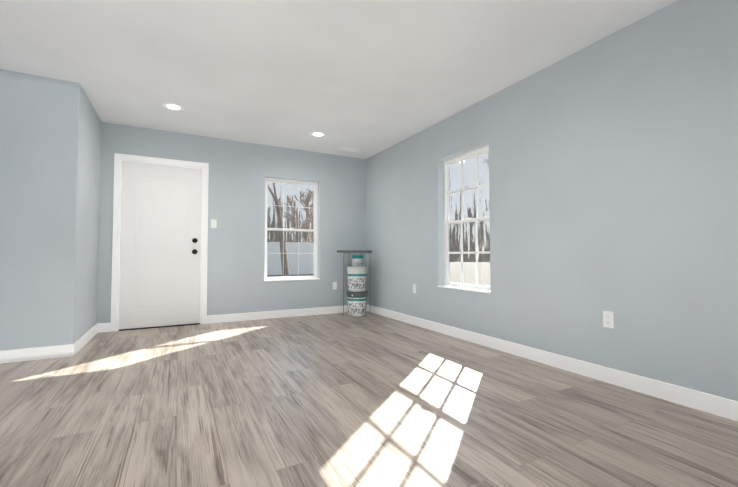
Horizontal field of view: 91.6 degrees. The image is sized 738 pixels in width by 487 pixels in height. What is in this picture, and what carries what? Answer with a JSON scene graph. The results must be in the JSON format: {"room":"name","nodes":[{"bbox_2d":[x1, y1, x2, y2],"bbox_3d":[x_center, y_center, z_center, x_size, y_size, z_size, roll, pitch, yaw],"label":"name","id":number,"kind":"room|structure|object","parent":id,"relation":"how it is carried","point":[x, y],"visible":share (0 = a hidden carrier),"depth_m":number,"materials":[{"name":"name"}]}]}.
{"room":"empty living room","nodes":[
{"label":"empty living room","id":0,"kind":"room"},
{"bbox_2d":[0,69,101,350],"bbox_3d":[-3.323,-0.218,3.514,0.957,2.440,1.220,1,-2,-28],"label":"wall","id":1,"kind":"structure","parent":0,"point":[50,149],"depth_m":3.11,"materials":[{"name":"blue paint"}]},
{"bbox_2d":[0,344,71,363],"bbox_3d":[-2.965,0.933,2.968,0.750,0.105,0.019,1,-2,-28],"label":"baseboard","id":2,"kind":"structure","parent":1,"relation":"attached to","point":[48,352],"depth_m":3.04,"materials":[{"name":"white wood"}]},
{"bbox_2d":[72,323,99,355],"bbox_3d":[-2.856,0.954,3.633,0.013,0.105,1.083,1,-2,-28],"label":"baseboard","id":3,"kind":"structure","parent":1,"relation":"attached to","point":[81,342],"depth_m":3.55,"materials":[{"name":"white wood"}]},
{"bbox_2d":[97,122,365,322],"bbox_3d":[-1.619,-0.170,5.026,3.473,2.440,0.150,1,-2,-28],"label":"wall","id":4,"kind":"structure","parent":0,"point":[239,171],"depth_m":4.92,"materials":[{"name":"blue paint"}]},
{"bbox_2d":[118,323,199,330],"bbox_3d":[-2.588,1.027,4.471,0.864,0.012,0.150,1,-2,-28],"label":"door sill","id":5,"kind":"structure","parent":4,"relation":"attached to","point":[158,327],"depth_m":4.40,"materials":[{"name":"black"}]},
{"bbox_2d":[110,153,208,331],"bbox_3d":[-2.585,-0.011,4.497,1.016,2.088,0.166,1,-2,-28],"label":"door frame","id":6,"kind":"structure","parent":4,"relation":"attached to","point":[115,238],"depth_m":4.31,"materials":[{"name":"white wood"}]},
{"bbox_2d":[119,161,201,328],"bbox_3d":[-2.551,0.019,4.434,0.858,1.995,0.116,1,-2,-28],"label":"door","id":7,"kind":"structure","parent":4,"relation":"in","point":[160,261],"depth_m":4.43,"materials":[{"name":"white wood"}]},
{"bbox_2d":[211,219,216,227],"bbox_3d":[-2.040,-0.260,4.716,0.070,0.115,0.006,1,-2,-28],"label":"light switch","id":8,"kind":"object","parent":4,"relation":"attached to","point":[214,221],"visible":1,"depth_m":4.72,"materials":[{"name":"white plastic"}]},
{"bbox_2d":[206,305,347,323],"bbox_3d":[-1.083,1.003,5.180,2.307,0.105,0.016,1,-2,-28],"label":"baseboard","id":9,"kind":"structure","parent":4,"relation":"attached to","point":[221,318],"depth_m":5.04,"materials":[{"name":"white wood"}]},
{"bbox_2d":[264,177,317,279],"bbox_3d":[-1.153,-0.201,5.314,0.811,1.480,0.051,1,-2,-28],"label":"window","id":10,"kind":"structure","parent":4,"relation":"in","point":[314,230],"depth_m":5.32,"materials":[{"name":"white plastic"}]},
{"bbox_2d":[264,278,319,280],"bbox_3d":[-1.117,0.527,5.224,0.811,0.018,0.103,1,-2,-28],"label":"window sill","id":11,"kind":"structure","parent":4,"relation":"attached to","point":[293,279],"depth_m":5.17,"materials":[{"name":"white wood"}]},
{"bbox_2d":[0,0,677,158],"bbox_3d":[-0.197,-1.551,1.537,4.580,0.100,7.720,1,-2,-28],"label":"ceiling","id":12,"kind":"structure","parent":0,"point":[368,78],"depth_m":2.80,"materials":[{"name":"white paint"}]},
{"bbox_2d":[163,103,183,110],"bbox_3d":[-2.047,-1.428,3.755,0.194,0.006,0.194,1,-2,-28],"label":"recessed light","id":13,"kind":"object","parent":12,"relation":"in","point":[173,106],"visible":1,"depth_m":3.74,"materials":[{"name":"white plastic"}]},
{"bbox_2d":[310,132,325,136],"bbox_3d":[-0.655,-1.401,4.609,0.194,0.006,0.194,1,-2,-28],"label":"recessed light","id":14,"kind":"object","parent":12,"relation":"in","point":[318,134],"visible":1,"depth_m":4.61,"materials":[{"name":"white plastic"}]},
{"bbox_2d":[337,146,359,151],"bbox_3d":[-0.300,-1.379,5.261,0.300,0.009,0.160,1,-2,-28],"label":"ceiling vent","id":15,"kind":"object","parent":12,"relation":"in","point":[348,149],"visible":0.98,"depth_m":5.25,"materials":[{"name":"white metal"}]},
{"bbox_2d":[0,311,737,486],"bbox_3d":[-0.197,0.988,1.457,4.580,0.100,7.720,1,-2,-28],"label":"floor","id":16,"kind":"structure","parent":0,"point":[370,399],"depth_m":1.97,"materials":[{"name":"wood"}]},
{"bbox_2d":[337,250,371,316],"bbox_3d":[-0.210,0.582,5.325,0.460,0.955,0.337,0,-2,12],"label":"stack","id":17,"kind":"object","parent":16,"relation":"on","point":[357,293],"visible":1,"depth_m":5.19,"materials":[{"name":"white plastic"}]},
{"bbox_2d":[366,0,737,400],"bbox_3d":[1.759,-0.249,2.537,0.150,2.440,7.720,1,-2,-28],"label":"wall","id":18,"kind":"structure","parent":0,"point":[613,172],"depth_m":2.55,"materials":[{"name":"blue paint"}]},
{"bbox_2d":[437,285,489,292],"bbox_3d":[1.017,0.483,3.819,0.103,0.018,0.780,1,-2,-28],"label":"window sill","id":19,"kind":"structure","parent":18,"relation":"attached to","point":[467,289],"depth_m":3.76,"materials":[{"name":"white wood"}]},
{"bbox_2d":[444,145,489,289],"bbox_3d":[1.084,-0.247,3.878,0.051,1.480,0.780,1,-2,-28],"label":"window","id":20,"kind":"structure","parent":18,"relation":"in","point":[447,184],"depth_m":3.95,"materials":[{"name":"white plastic"}]},
{"bbox_2d":[366,304,737,421],"bbox_3d":[1.685,0.917,2.461,0.016,0.105,7.420,1,-2,-28],"label":"baseboard","id":21,"kind":"structure","parent":18,"relation":"attached to","point":[712,404],"depth_m":2.57,"materials":[{"name":"white wood"}]},
{"bbox_2d":[603,311,613,328],"bbox_3d":[1.671,0.530,2.506,0.010,0.115,0.070,1,-2,-28],"label":"electrical outlet","id":22,"kind":"object","parent":18,"relation":"attached to","point":[608,319],"visible":1,"depth_m":2.50,"materials":[{"name":"white plastic"}]},
{"label":"outside","id":23,"kind":"structure","parent":0,"visible":0},
{"bbox_2d":[267,259,489,285],"bbox_3d":[4.939,1.920,19.904,110.000,0.200,110.000,1,-2,-28],"label":"ground","id":24,"kind":"structure","parent":23,"point":[467,278],"depth_m":21.73,"materials":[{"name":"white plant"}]},
{"bbox_2d":[268,183,288,275],"bbox_3d":[-4.625,-3.218,15.910,5.893,9.846,6.822,1,-2,-28],"label":"tree","id":25,"kind":"object","parent":24,"relation":"on","point":[280,237],"depth_m":13.86,"materials":[{"name":"brown plant"}]},
{"bbox_2d":[267,242,312,274],"bbox_3d":[-5.896,0.968,23.799,10.500,1.950,5.000,1,-2,-28],"label":"shed","id":26,"kind":"object","parent":24,"relation":"on","point":[278,269],"depth_m":21.66,"materials":[{"name":"white"}]},
{"bbox_2d":[273,190,313,242],"bbox_3d":[-4.424,-0.822,23.201,3.545,5.513,2.746,1,-2,-28],"label":"tree","id":27,"kind":"object","parent":24,"relation":"on","point":[309,194],"depth_m":23.34,"materials":[{"name":"brown plant"}]},
{"bbox_2d":[267,167,489,261],"bbox_3d":[13.203,-5.821,47.231,52.768,17.000,52.768,1,-2,-28],"label":"tree","id":28,"kind":"object","parent":24,"relation":"on","point":[455,245],"depth_m":59.69,"materials":[{"name":"grey plant"}]}
]}

